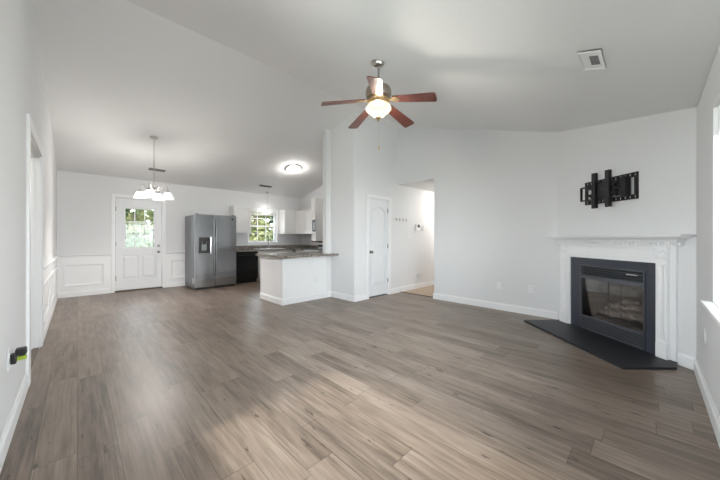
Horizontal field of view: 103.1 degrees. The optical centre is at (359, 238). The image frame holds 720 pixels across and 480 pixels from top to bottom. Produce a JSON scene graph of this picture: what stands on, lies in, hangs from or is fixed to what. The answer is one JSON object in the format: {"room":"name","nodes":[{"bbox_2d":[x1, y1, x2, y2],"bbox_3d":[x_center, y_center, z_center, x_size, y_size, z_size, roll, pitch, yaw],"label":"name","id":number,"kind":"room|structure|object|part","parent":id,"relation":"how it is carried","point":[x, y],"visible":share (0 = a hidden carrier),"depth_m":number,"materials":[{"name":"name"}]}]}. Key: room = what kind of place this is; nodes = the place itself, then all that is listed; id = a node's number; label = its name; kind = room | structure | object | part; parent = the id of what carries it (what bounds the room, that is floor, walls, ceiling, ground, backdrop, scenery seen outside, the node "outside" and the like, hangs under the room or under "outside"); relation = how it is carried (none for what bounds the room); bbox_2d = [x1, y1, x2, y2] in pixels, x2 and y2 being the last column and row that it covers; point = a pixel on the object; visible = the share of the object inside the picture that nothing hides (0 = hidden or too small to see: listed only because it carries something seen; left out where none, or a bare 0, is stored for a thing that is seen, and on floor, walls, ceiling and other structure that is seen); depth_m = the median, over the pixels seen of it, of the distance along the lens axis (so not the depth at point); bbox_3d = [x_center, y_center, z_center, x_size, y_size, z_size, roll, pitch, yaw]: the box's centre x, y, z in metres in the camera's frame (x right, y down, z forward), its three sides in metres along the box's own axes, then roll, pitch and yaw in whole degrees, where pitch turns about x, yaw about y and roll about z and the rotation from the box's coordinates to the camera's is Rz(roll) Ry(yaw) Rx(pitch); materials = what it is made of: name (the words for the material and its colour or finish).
{"room":"living room","nodes":[
{"label":"living room","id":0,"kind":"room"},
{"bbox_2d":[0,0,56,437],"bbox_3d":[-3.022,-0.632,2.556,0.130,3.604,8.765,0,0,-45],"label":"wall","id":1,"kind":"structure","parent":0,"point":[23,90],"depth_m":1.91,"materials":[{"name":"white paint"}]},
{"bbox_2d":[7,349,10,371],"bbox_3d":[-2.057,0.710,1.679,0.009,0.116,0.072,0,0,-45],"label":"wall outlet","id":2,"kind":"object","parent":1,"relation":"attached to","point":[9,350],"visible":0.94,"depth_m":1.66,"materials":[{"name":"white plastic"}]},
{"bbox_2d":[10,346,27,364],"bbox_3d":[-2.031,0.694,1.704,0.064,0.087,0.052,0,0,-45],"label":"power adapter","id":3,"kind":"object","parent":2,"relation":"attached to","point":[21,352],"visible":1,"depth_m":1.69,"materials":[{"name":"black plastic"}]},
{"bbox_2d":[0,373,28,472],"bbox_3d":[-1.307,1.113,0.923,0.016,0.115,3.730,0,0,-45],"label":"baseboard","id":4,"kind":"structure","parent":1,"relation":"attached to","point":[5,440],"depth_m":1.72,"materials":[{"name":"white paint"}]},
{"bbox_2d":[26,113,42,385],"bbox_3d":[-3.112,0.090,2.663,0.151,2.160,1.277,0,0,-45],"label":"door frame","id":5,"kind":"structure","parent":1,"relation":"attached to","point":[31,132],"depth_m":3.03,"materials":[{"name":"white paint"}]},
{"bbox_2d":[43,259,57,328],"bbox_3d":[-4.728,0.715,4.394,0.024,0.680,3.453,0,0,-45],"label":"wainscoting","id":6,"kind":"structure","parent":1,"relation":"attached to","point":[50,274],"depth_m":3.92,"materials":[{"name":"white paint"}]},
{"bbox_2d":[43,293,57,341],"bbox_3d":[-4.732,1.113,4.392,0.016,0.115,3.450,0,0,-45],"label":"baseboard","id":7,"kind":"structure","parent":1,"relation":"attached to","point":[46,326],"depth_m":3.92,"materials":[{"name":"white paint"}]},
{"bbox_2d":[43,255,59,270],"bbox_3d":[-4.723,0.350,4.399,0.038,0.050,3.453,0,0,-45],"label":"chair rail","id":8,"kind":"object","parent":1,"relation":"attached to","point":[50,262],"visible":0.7,"depth_m":3.91,"materials":[{"name":"white paint"}]},
{"bbox_2d":[57,170,300,254],"bbox_3d":[-4.013,-0.110,7.631,5.890,2.560,0.150,0,0,-45],"label":"wall","id":9,"kind":"structure","parent":0,"point":[83,200],"depth_m":6.25,"materials":[{"name":"white paint"}]},
{"bbox_2d":[58,288,110,297],"bbox_3d":[-5.659,1.113,5.890,0.800,0.115,0.016,0,0,-45],"label":"baseboard","id":10,"kind":"structure","parent":9,"relation":"attached to","point":[104,290],"depth_m":5.87,"materials":[{"name":"white paint"}]},
{"bbox_2d":[57,254,184,292],"bbox_3d":[-4.841,0.715,6.691,3.090,0.680,0.024,0,0,-45],"label":"wainscoting","id":11,"kind":"structure","parent":9,"relation":"attached to","point":[74,273],"depth_m":5.96,"materials":[{"name":"white paint"}]},
{"bbox_2d":[58,252,184,257],"bbox_3d":[-4.836,0.350,6.686,3.090,0.050,0.038,0,0,-45],"label":"chair rail","id":12,"kind":"object","parent":9,"relation":"attached to","point":[90,255],"visible":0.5,"depth_m":5.96,"materials":[{"name":"white paint"}]},
{"bbox_2d":[111,194,165,292],"bbox_3d":[-5.017,0.098,6.521,0.990,2.145,0.019,0,0,-45],"label":"door frame","id":13,"kind":"structure","parent":9,"relation":"attached to","point":[113,196],"depth_m":6.22,"materials":[{"name":"white paint"}]},
{"bbox_2d":[115,197,162,292],"bbox_3d":[-5.058,0.128,6.561,0.870,2.085,0.165,0,0,-45],"label":"door","id":14,"kind":"structure","parent":9,"relation":"in","point":[136,268],"depth_m":6.52,"materials":[{"name":"white paint"}]},
{"bbox_3d":[-5.035,-0.242,6.549,0.605,0.955,0.017,0,0,-45],"label":"glazing frame","id":15,"kind":"part","parent":14,"relation":"part of","materials":[{"name":"white paint"}]},
{"bbox_2d":[166,281,185,287],"bbox_3d":[-4.204,1.113,7.326,1.290,0.115,0.016,0,0,-45],"label":"baseboard","id":16,"kind":"structure","parent":9,"relation":"attached to","point":[181,283],"depth_m":7.01,"materials":[{"name":"white paint"}]},
{"bbox_2d":[229,205,250,232],"bbox_3d":[-3.331,-0.532,7.962,0.475,0.735,0.333,0,0,-45],"label":"upper cabinet","id":17,"kind":"object","parent":9,"relation":"attached to","point":[242,213],"visible":0.78,"depth_m":7.86,"materials":[{"name":"white wood"}]},
{"bbox_2d":[247,208,278,244],"bbox_3d":[-2.940,-0.365,8.648,1.015,1.090,0.190,0,0,-45],"label":"window","id":18,"kind":"structure","parent":9,"relation":"in","point":[257,242],"depth_m":8.70,"materials":[{"name":"white paint"}]},
{"bbox_3d":[-2.989,-0.383,8.698,0.875,0.955,0.050,0,0,-45],"label":"frame","id":19,"kind":"part","parent":18,"relation":"part of","materials":[{"name":"white paint"}]},
{"bbox_3d":[-2.923,0.136,8.630,1.015,0.088,0.140,0,0,-45],"label":"sill","id":20,"kind":"part","parent":18,"relation":"part of","materials":[{"name":"white paint"}]},
{"bbox_2d":[251,210,275,215],"bbox_3d":[-2.933,-0.609,8.640,0.855,0.498,0.056,0,0,-45],"label":"window blind","id":21,"kind":"object","parent":18,"relation":"attached to","point":[273,213],"visible":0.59,"depth_m":8.64,"materials":[{"name":"white"}]},
{"bbox_2d":[236,245,317,248],"bbox_3d":[-2.454,0.246,8.311,2.413,0.096,1.068,0,0,-45],"label":"backsplash","id":22,"kind":"structure","parent":9,"relation":"attached to","point":[261,246],"depth_m":8.88,"materials":[{"name":"stone"}]},
{"bbox_2d":[279,210,296,233],"bbox_3d":[-2.255,-0.526,9.024,0.460,0.748,0.333,0,0,-45],"label":"upper cabinet","id":23,"kind":"object","parent":9,"relation":"attached to","point":[287,218],"visible":0.95,"depth_m":8.88,"materials":[{"name":"white wood"}]},
{"bbox_2d":[279,130,330,298],"bbox_3d":[-0.399,-0.532,6.077,2.830,3.405,0.120,0,0,-45],"label":"wall","id":24,"kind":"structure","parent":0,"point":[297,276],"depth_m":5.57,"materials":[{"name":"white paint"}]},
{"bbox_2d":[260,292,282,304],"bbox_3d":[-1.665,1.113,5.333,0.016,0.115,0.870,0,0,-45],"label":"baseboard","id":25,"kind":"structure","parent":24,"relation":"attached to","point":[264,296],"depth_m":5.29,"materials":[{"name":"white paint"}]},
{"bbox_2d":[282,291,330,305],"bbox_3d":[-0.976,1.113,5.412,1.105,0.115,0.016,0,0,-45],"label":"baseboard","id":26,"kind":"structure","parent":24,"relation":"attached to","point":[297,299],"depth_m":5.36,"materials":[{"name":"white paint"}]},
{"bbox_2d":[301,186,322,244],"bbox_3d":[-0.731,-0.518,8.370,0.120,3.377,3.610,0,0,-45],"label":"wall","id":27,"kind":"structure","parent":0,"point":[306,239],"depth_m":9.23,"materials":[{"name":"white paint"}]},
{"bbox_2d":[296,209,311,233],"bbox_3d":[-1.582,-0.516,8.868,0.388,0.728,0.875,0,0,-45],"label":"upper cabinet","id":28,"kind":"object","parent":27,"relation":"attached to","point":[303,217],"visible":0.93,"depth_m":8.74,"materials":[{"name":"white wood"}]},
{"bbox_3d":[-1.863,-0.516,8.898,0.030,0.720,0.430,0,0,-45],"label":"door","id":29,"kind":"part","parent":28,"relation":"part of","materials":[{"name":"white wood"}]},
{"bbox_3d":[-1.556,-0.516,8.587,0.030,0.720,0.430,0,0,-45],"label":"door","id":30,"kind":"part","parent":28,"relation":"part of","materials":[{"name":"white wood"}]},
{"bbox_2d":[311,197,322,241],"bbox_3d":[-1.213,-0.552,8.466,0.428,1.295,0.205,0,0,-45],"label":"upper cabinet","id":31,"kind":"object","parent":27,"relation":"attached to","point":[316,203],"visible":0.82,"depth_m":8.35,"materials":[{"name":"white wood"}]},
{"bbox_3d":[-1.355,-0.875,8.326,0.030,0.642,0.197,0,0,-45],"label":"door","id":32,"kind":"part","parent":31,"relation":"part of","materials":[{"name":"white wood"}]},
{"bbox_2d":[312,221,315,231],"bbox_3d":[-1.216,-0.370,8.466,0.356,0.319,0.170,0,0,-45],"label":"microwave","id":33,"kind":"object","parent":31,"relation":"in","point":[313,222],"visible":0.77,"depth_m":8.34,"materials":[{"name":"grey metal"}]},
{"bbox_2d":[331,117,349,294],"bbox_3d":[-0.350,-0.606,5.636,0.100,3.553,0.575,0,0,-45],"label":"wall","id":34,"kind":"structure","parent":0,"point":[340,135],"depth_m":5.60,"materials":[{"name":"white paint"}]},
{"bbox_2d":[331,291,354,301],"bbox_3d":[-0.348,1.113,5.551,0.016,0.115,0.700,0,0,-45],"label":"baseboard","id":35,"kind":"structure","parent":34,"relation":"attached to","point":[343,296],"depth_m":5.53,"materials":[{"name":"white paint"}]},
{"bbox_2d":[0,281,719,479],"bbox_3d":[0.009,1.230,5.549,8.590,0.121,8.765,0,0,-45],"label":"floor","id":36,"kind":"structure","parent":0,"point":[179,382],"depth_m":2.10,"materials":[{"name":"laminate"}]},
{"bbox_2d":[31,347,38,368],"bbox_3d":[-3.093,1.166,2.682,0.045,0.008,1.041,0,0,-45],"label":"floor strip","id":37,"kind":"object","parent":36,"relation":"on","point":[34,351],"visible":0.49,"depth_m":2.88,"materials":[{"name":"brown"}]},
{"bbox_2d":[185,213,235,289],"bbox_3d":[-3.699,0.292,7.098,0.922,1.755,0.880,0,0,-45],"label":"refrigerator","id":38,"kind":"object","parent":36,"relation":"on","point":[210,240],"visible":1,"depth_m":6.77,"materials":[{"name":"grey metal"}]},
{"bbox_3d":[-3.607,0.275,6.650,0.419,1.680,0.066,0,0,-45],"label":"door","id":39,"kind":"part","parent":38,"relation":"part of","materials":[{"name":"silver metal"}]},
{"bbox_3d":[-3.439,0.190,6.755,0.024,1.360,0.026,0,0,-45],"label":"handle","id":40,"kind":"part","parent":38,"relation":"part of","materials":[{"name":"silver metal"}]},
{"bbox_3d":[-3.407,0.190,6.786,0.024,1.360,0.026,0,0,-45],"label":"handle","id":41,"kind":"part","parent":38,"relation":"part of","materials":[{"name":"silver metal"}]},
{"bbox_3d":[-3.276,0.275,6.978,0.489,1.680,0.066,0,0,-45],"label":"door","id":42,"kind":"part","parent":38,"relation":"part of","materials":[{"name":"silver metal"}]},
{"bbox_2d":[236,251,257,283],"bbox_3d":[-3.208,0.755,7.808,0.596,0.830,0.650,0,0,-45],"label":"dishwasher","id":43,"kind":"object","parent":36,"relation":"on","point":[246,261],"visible":0.57,"depth_m":7.59,"materials":[{"name":"black plastic"}]},
{"bbox_3d":[-3.002,0.404,7.599,0.592,0.123,0.036,0,0,-45],"label":"control panel","id":44,"kind":"part","parent":43,"relation":"part of","materials":[{"name":"black"}]},
{"bbox_2d":[257,250,292,280],"bbox_3d":[-2.615,0.752,8.449,1.100,0.835,0.646,0,0,-45],"label":"base cabinet","id":45,"kind":"object","parent":36,"relation":"on","point":[276,251],"visible":0.2,"depth_m":7.99,"materials":[{"name":"white wood"}]},
{"bbox_3d":[-2.607,0.782,8.050,0.542,0.567,0.030,0,0,-45],"label":"door","id":46,"kind":"part","parent":45,"relation":"part of","materials":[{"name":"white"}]},
{"bbox_3d":[-2.610,0.415,8.053,0.542,0.149,0.020,0,0,-45],"label":"drawer","id":47,"kind":"part","parent":45,"relation":"part of","materials":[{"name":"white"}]},
{"bbox_2d":[236,245,317,251],"bbox_3d":[-2.454,0.265,8.311,2.413,0.134,1.068,0,0,-45],"label":"countertop","id":48,"kind":"structure","parent":45,"relation":"on","point":[287,247],"depth_m":8.56,"materials":[{"name":"stone"}]},
{"bbox_3d":[-2.219,0.415,8.440,0.542,0.149,0.020,0,0,-45],"label":"drawer","id":49,"kind":"part","parent":45,"relation":"part of","materials":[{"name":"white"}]},
{"bbox_2d":[303,242,322,251],"bbox_3d":[-1.206,0.595,8.260,0.672,1.110,0.745,0,0,-45],"label":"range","id":50,"kind":"object","parent":36,"relation":"on","point":[320,244],"visible":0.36,"depth_m":8.29,"materials":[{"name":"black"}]},
{"bbox_2d":[402,292,432,297],"bbox_3d":[1.204,1.165,5.983,0.060,0.010,0.895,0,0,-45],"label":"floor strip","id":51,"kind":"object","parent":36,"relation":"on","point":[402,292],"visible":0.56,"depth_m":5.96,"materials":[{"name":"brown"}]},
{"bbox_2d":[524,320,676,369],"bbox_3d":[2.610,1.159,3.305,0.623,0.022,1.525,0,0,-4],"label":"hearth","id":52,"kind":"object","parent":36,"relation":"on","point":[621,355],"visible":0.94,"depth_m":3.02,"materials":[{"name":"stone"}]},
{"bbox_2d":[545,234,696,361],"bbox_3d":[3.014,0.553,3.371,0.503,1.190,1.673,0,0,-4],"label":"fireplace","id":53,"kind":"object","parent":52,"relation":"on","point":[621,288],"visible":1,"depth_m":3.19,"materials":[{"name":"white paint"}]},
{"bbox_3d":[2.894,0.734,3.317,0.003,0.471,0.750,0,0,-4],"label":"glass panel","id":54,"kind":"part","parent":53,"relation":"part of","materials":[{"name":"glass"}]},
{"bbox_3d":[2.883,0.682,3.344,0.026,0.932,1.094,0,0,-4],"label":"trim","id":55,"kind":"part","parent":53,"relation":"part of","materials":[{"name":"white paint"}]},
{"bbox_3d":[2.898,0.739,3.320,0.046,0.814,0.789,0,0,-4],"label":"insert frame","id":56,"kind":"part","parent":53,"relation":"part of","materials":[{"name":"grey metal"}]},
{"bbox_3d":[2.874,0.049,3.336,0.095,0.042,1.453,0,0,-4],"label":"dentil moulding","id":57,"kind":"part","parent":53,"relation":"part of","materials":[{"name":"white paint"}]},
{"bbox_2d":[545,234,696,236],"bbox_3d":[2.841,-0.032,3.358,0.157,0.021,1.673,0,0,-4],"label":"mantel shelf","id":58,"kind":"object","parent":53,"relation":"attached to","point":[653,235],"depth_m":2.86,"materials":[{"name":"white paint"}]},
{"bbox_3d":[2.849,0.004,3.343,0.143,0.048,1.579,0,0,-4],"label":"crown moulding","id":59,"kind":"part","parent":53,"relation":"part of","materials":[{"name":"white paint"}]},
{"bbox_3d":[-1.311,0.752,5.720,1.030,0.835,0.646,0,0,-45],"label":"base cabinet","id":60,"kind":"object","parent":36,"relation":"on","visible":0},
{"bbox_2d":[260,256,278,297],"bbox_3d":[-1.703,0.751,5.391,0.013,0.838,0.734,0,0,-45],"label":"end panel","id":61,"kind":"object","parent":60,"relation":"attached to","point":[269,273],"visible":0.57,"depth_m":5.38,"materials":[{"name":"white paint"}]},
{"bbox_2d":[256,251,338,257],"bbox_3d":[-1.039,0.309,5.811,1.715,0.038,1.130,0,0,-45],"label":"countertop","id":62,"kind":"structure","parent":60,"relation":"on","point":[314,253],"depth_m":5.30,"materials":[{"name":"stone"}]},
{"bbox_2d":[35,0,719,197],"bbox_3d":[-0.987,-1.821,4.566,5.990,1.426,8.865,0,0,-45],"label":"ceiling","id":63,"kind":"structure","parent":0,"point":[231,93],"depth_m":3.23,"materials":[{"name":"white paint"}]},
{"bbox_2d":[138,136,169,193],"bbox_3d":[-3.665,-1.270,5.091,0.498,1.108,0.498,0,0,28],"label":"chandelier","id":64,"kind":"object","parent":63,"relation":"hanging from","point":[153,189],"visible":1,"depth_m":5.07,"materials":[{"name":"silver metal"}]},
{"bbox_2d":[148,168,165,171],"bbox_3d":[-4.404,-1.495,6.210,0.300,0.034,0.109,0,0,-45],"label":"ceiling vent","id":65,"kind":"object","parent":63,"relation":"in","point":[152,169],"visible":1,"depth_m":6.21,"materials":[{"name":"grey metal"}]},
{"bbox_2d":[286,165,300,171],"bbox_3d":[-1.672,-1.745,7.193,0.385,0.180,0.390,0,0,37],"label":"ceiling light","id":66,"kind":"object","parent":63,"relation":"attached to","point":[288,169],"visible":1,"depth_m":7.20,"materials":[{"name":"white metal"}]},
{"bbox_2d":[321,59,436,149],"bbox_3d":[0.221,-1.429,3.071,1.135,0.968,1.176,0,0,-45],"label":"ceiling fan","id":67,"kind":"object","parent":63,"relation":"hanging from","point":[378,93],"visible":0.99,"depth_m":2.97,"materials":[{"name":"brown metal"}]},
{"bbox_3d":[-0.182,-1.415,2.974,0.442,0.101,0.135,0,0,-13],"label":"blade","id":68,"kind":"part","parent":67,"relation":"part of","materials":[{"name":"brown wood"}]},
{"bbox_3d":[0.017,-1.415,3.379,0.135,0.101,0.442,0,0,-31],"label":"blade","id":69,"kind":"part","parent":67,"relation":"part of","materials":[{"name":"brown wood"}]},
{"bbox_3d":[0.141,-1.415,2.660,0.135,0.101,0.442,0,0,5],"label":"blade","id":70,"kind":"part","parent":67,"relation":"part of","materials":[{"name":"brown wood"}]},
{"bbox_3d":[0.453,-1.415,3.325,0.448,0.101,0.135,0,0,-45],"label":"blade","id":71,"kind":"part","parent":67,"relation":"part of","materials":[{"name":"brown wood"}]},
{"bbox_3d":[0.540,-1.415,2.871,0.442,0.101,0.135,0,0,23],"label":"blade","id":72,"kind":"part","parent":67,"relation":"part of","materials":[{"name":"brown wood"}]},
{"bbox_2d":[577,48,605,70],"bbox_3d":[1.745,-1.343,2.154,0.300,0.057,0.142,0,0,-45],"label":"ceiling vent","id":73,"kind":"object","parent":63,"relation":"in","point":[593,59],"visible":1,"depth_m":2.14,"materials":[{"name":"white metal"}]},
{"bbox_2d":[350,113,433,295],"bbox_3d":[1.434,-0.611,6.917,4.440,3.563,0.110,0,0,-45],"label":"wall","id":74,"kind":"structure","parent":0,"point":[373,171],"depth_m":5.99,"materials":[{"name":"white paint"}]},
{"bbox_2d":[354,293,366,301],"bbox_3d":[0.013,1.113,5.425,0.350,0.115,0.016,0,0,-45],"label":"baseboard","id":75,"kind":"structure","parent":74,"relation":"attached to","point":[360,297],"depth_m":5.41,"materials":[{"name":"white paint"}]},
{"bbox_2d":[369,197,388,297],"bbox_3d":[0.366,0.177,5.829,0.620,1.985,0.158,0,0,-45],"label":"door","id":76,"kind":"structure","parent":74,"relation":"in","point":[378,208],"depth_m":5.83,"materials":[{"name":"white paint"}]},
{"bbox_3d":[0.376,0.141,5.819,0.408,1.622,0.007,0,0,-45],"label":"panel moulding","id":77,"kind":"part","parent":76,"relation":"part of","materials":[{"name":"white paint"}]},
{"bbox_2d":[367,194,390,298],"bbox_3d":[0.394,0.150,5.800,0.730,2.040,0.019,0,0,-45],"label":"door frame","id":78,"kind":"structure","parent":74,"relation":"attached to","point":[368,195],"depth_m":5.70,"materials":[{"name":"white paint"}]},
{"bbox_2d":[393,217,406,221],"bbox_3d":[0.902,-0.423,6.274,0.500,0.078,0.055,0,0,-45],"label":"coat hook rack","id":79,"kind":"object","parent":74,"relation":"attached to","point":[394,218],"visible":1,"depth_m":6.26,"materials":[{"name":"white"}]},
{"bbox_2d":[415,224,420,230],"bbox_3d":[1.375,-0.275,6.757,0.190,0.156,0.032,0,0,-45],"label":"thermostat","id":80,"kind":"object","parent":74,"relation":"attached to","point":[417,226],"visible":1,"depth_m":6.74,"materials":[{"name":"white plastic"}]},
{"bbox_2d":[402,180,433,191],"bbox_3d":[2.334,-1.231,7.081,3.130,0.098,1.400,0,0,-45],"label":"ceiling","id":81,"kind":"structure","parent":0,"point":[425,185],"depth_m":6.34,"materials":[{"name":"white paint"}]},
{"bbox_2d":[398,127,556,310],"bbox_3d":[2.347,-0.632,4.768,0.120,3.604,4.270,0,0,-45],"label":"wall","id":82,"kind":"structure","parent":0,"point":[495,191],"depth_m":4.85,"materials":[{"name":"white paint"}]},
{"bbox_2d":[433,293,557,319],"bbox_3d":[2.150,1.113,4.872,0.016,0.115,2.046,0,0,-45],"label":"baseboard","id":83,"kind":"structure","parent":82,"relation":"attached to","point":[550,314],"depth_m":4.71,"materials":[{"name":"white paint"}]},
{"bbox_2d":[528,285,532,292],"bbox_3d":[2.620,0.770,4.399,0.009,0.116,0.072,0,0,-45],"label":"wall outlet","id":84,"kind":"object","parent":82,"relation":"attached to","point":[530,287],"visible":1,"depth_m":4.39,"materials":[{"name":"white plastic"}]},
{"bbox_2d":[557,107,696,357],"bbox_3d":[2.961,-0.230,3.353,0.081,2.800,1.831,0,0,-4],"label":"wall","id":85,"kind":"structure","parent":0,"point":[662,147],"depth_m":2.97,"materials":[{"name":"white paint"}]},
{"bbox_2d":[580,169,638,208],"bbox_3d":[2.842,-0.568,3.335,0.156,0.416,0.640,0,0,-4],"label":"mount","id":86,"kind":"object","parent":85,"relation":"attached to","point":[603,190],"depth_m":3.21,"materials":[{"name":"black metal"}]},
{"bbox_3d":[2.775,-0.549,3.523,0.025,0.174,0.135,0,0,-4],"label":"handle","id":87,"kind":"part","parent":86,"relation":"part of","materials":[{"name":"black metal"}]},
{"bbox_3d":[2.780,-0.568,3.390,0.040,0.416,0.046,0,0,-4],"label":"bracket arm","id":88,"kind":"part","parent":86,"relation":"part of","materials":[{"name":"black metal"}]},
{"bbox_3d":[2.810,-0.565,3.317,0.033,0.200,0.130,0,0,-4],"label":"pivot plate","id":89,"kind":"part","parent":86,"relation":"part of","materials":[{"name":"black metal"}]},
{"bbox_3d":[2.793,-0.568,3.220,0.040,0.416,0.046,0,0,-4],"label":"bracket arm","id":90,"kind":"part","parent":86,"relation":"part of","materials":[{"name":"black metal"}]},
{"bbox_3d":[2.859,-0.570,3.288,0.086,0.210,0.425,0,0,-4],"label":"folding arm","id":91,"kind":"part","parent":86,"relation":"part of","materials":[{"name":"black metal"}]},
{"bbox_2d":[677,352,694,369],"bbox_3d":[2.970,1.113,2.603,0.016,0.115,0.134,0,0,-4],"label":"baseboard","id":92,"kind":"structure","parent":85,"relation":"attached to","point":[684,360],"depth_m":2.60,"materials":[{"name":"white paint"}]},
{"bbox_2d":[696,45,719,416],"bbox_3d":[1.936,0.011,1.398,5.600,2.319,0.150,0,0,-45],"label":"wall","id":93,"kind":"structure","parent":0,"point":[708,356],"depth_m":2.08,"materials":[{"name":"white paint"}]},
{"bbox_2d":[704,327,706,344],"bbox_3d":[2.540,0.714,2.107,0.072,0.116,0.009,0,0,-45],"label":"wall outlet","id":94,"kind":"object","parent":93,"relation":"attached to","point":[705,329],"visible":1,"depth_m":2.08,"materials":[{"name":"white plastic"}]},
{"bbox_2d":[694,358,719,447],"bbox_3d":[1.484,1.113,1.069,4.195,0.115,0.016,0,0,-45],"label":"baseboard","id":95,"kind":"structure","parent":93,"relation":"attached to","point":[714,417],"depth_m":1.93,"materials":[{"name":"white paint"}]},
{"bbox_2d":[700,94,719,326],"bbox_3d":[1.450,-0.181,0.955,2.646,1.358,0.199,0,0,-45],"label":"window","id":96,"kind":"structure","parent":93,"relation":"in","point":[713,308],"depth_m":1.85,"materials":[{"name":"white paint"}]},
{"bbox_3d":[1.430,0.454,0.976,2.646,0.088,0.140,0,0,-45],"label":"sill","id":97,"kind":"part","parent":96,"relation":"part of","materials":[{"name":"white paint"}]},
{"bbox_2d":[718,104,719,180],"bbox_3d":[1.440,-0.609,0.966,2.486,0.498,0.056,0,0,-45],"label":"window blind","id":98,"kind":"object","parent":96,"relation":"attached to","point":[719,104],"visible":1,"depth_m":1.78,"materials":[{"name":"white"}]},
{"bbox_3d":[2.333,-0.030,7.017,3.020,2.400,1.010,0,0,-45],"label":"wall","id":99,"kind":"structure","parent":0,"visible":0},
{"bbox_2d":[391,280,433,293],"bbox_3d":[1.819,1.113,7.207,3.285,0.115,0.016,0,0,-45],"label":"baseboard","id":100,"kind":"structure","parent":99,"relation":"attached to","point":[429,283],"depth_m":6.57,"materials":[{"name":"white paint"}]},
{"label":"outside","id":101,"kind":"structure","parent":0,"visible":0},
{"bbox_3d":[0.069,1.695,10.606,75.000,0.150,75.000,0,0,-45],"label":"lawn","id":102,"kind":"structure","parent":101,"visible":0},
{"bbox_2d":[126,209,150,246],"bbox_3d":[-10.142,-0.654,11.644,2.812,4.635,2.702,0,0,-45],"label":"leafy tree","id":103,"kind":"object","parent":102,"relation":"on","point":[138,239],"visible":0.06,"depth_m":11.75,"materials":[{"name":"green plant"}]},
{"bbox_2d":[126,209,153,246],"bbox_3d":[-12.511,-1.775,15.787,3.827,6.800,4.362,0,0,-45],"label":"leafy tree","id":104,"kind":"object","parent":102,"relation":"on","point":[138,217],"visible":0.12,"depth_m":15.36,"materials":[{"name":"green plant"}]},
{"bbox_2d":[138,209,153,246],"bbox_3d":[-13.239,-2.099,20.535,5.156,7.665,4.826,0,0,-45],"label":"leafy tree","id":105,"kind":"object","parent":102,"relation":"on","point":[152,219],"visible":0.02,"depth_m":19.51,"materials":[{"name":"green plant"}]},
{"bbox_2d":[126,210,272,246],"bbox_3d":[-12.393,-1.665,27.451,39.764,7.247,3.424,0,0,-45],"label":"treeline","id":106,"kind":"object","parent":102,"relation":"on","point":[270,219],"visible":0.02,"depth_m":23.36,"materials":[{"name":"green plant"}]},
{"bbox_2d":[249,211,272,240],"bbox_3d":[-5.600,-0.737,15.505,2.227,4.925,2.782,0,0,-19],"label":"leafy tree","id":107,"kind":"object","parent":102,"relation":"on","point":[261,230],"visible":0.2,"depth_m":15.08,"materials":[{"name":"green plant"}]}
]}

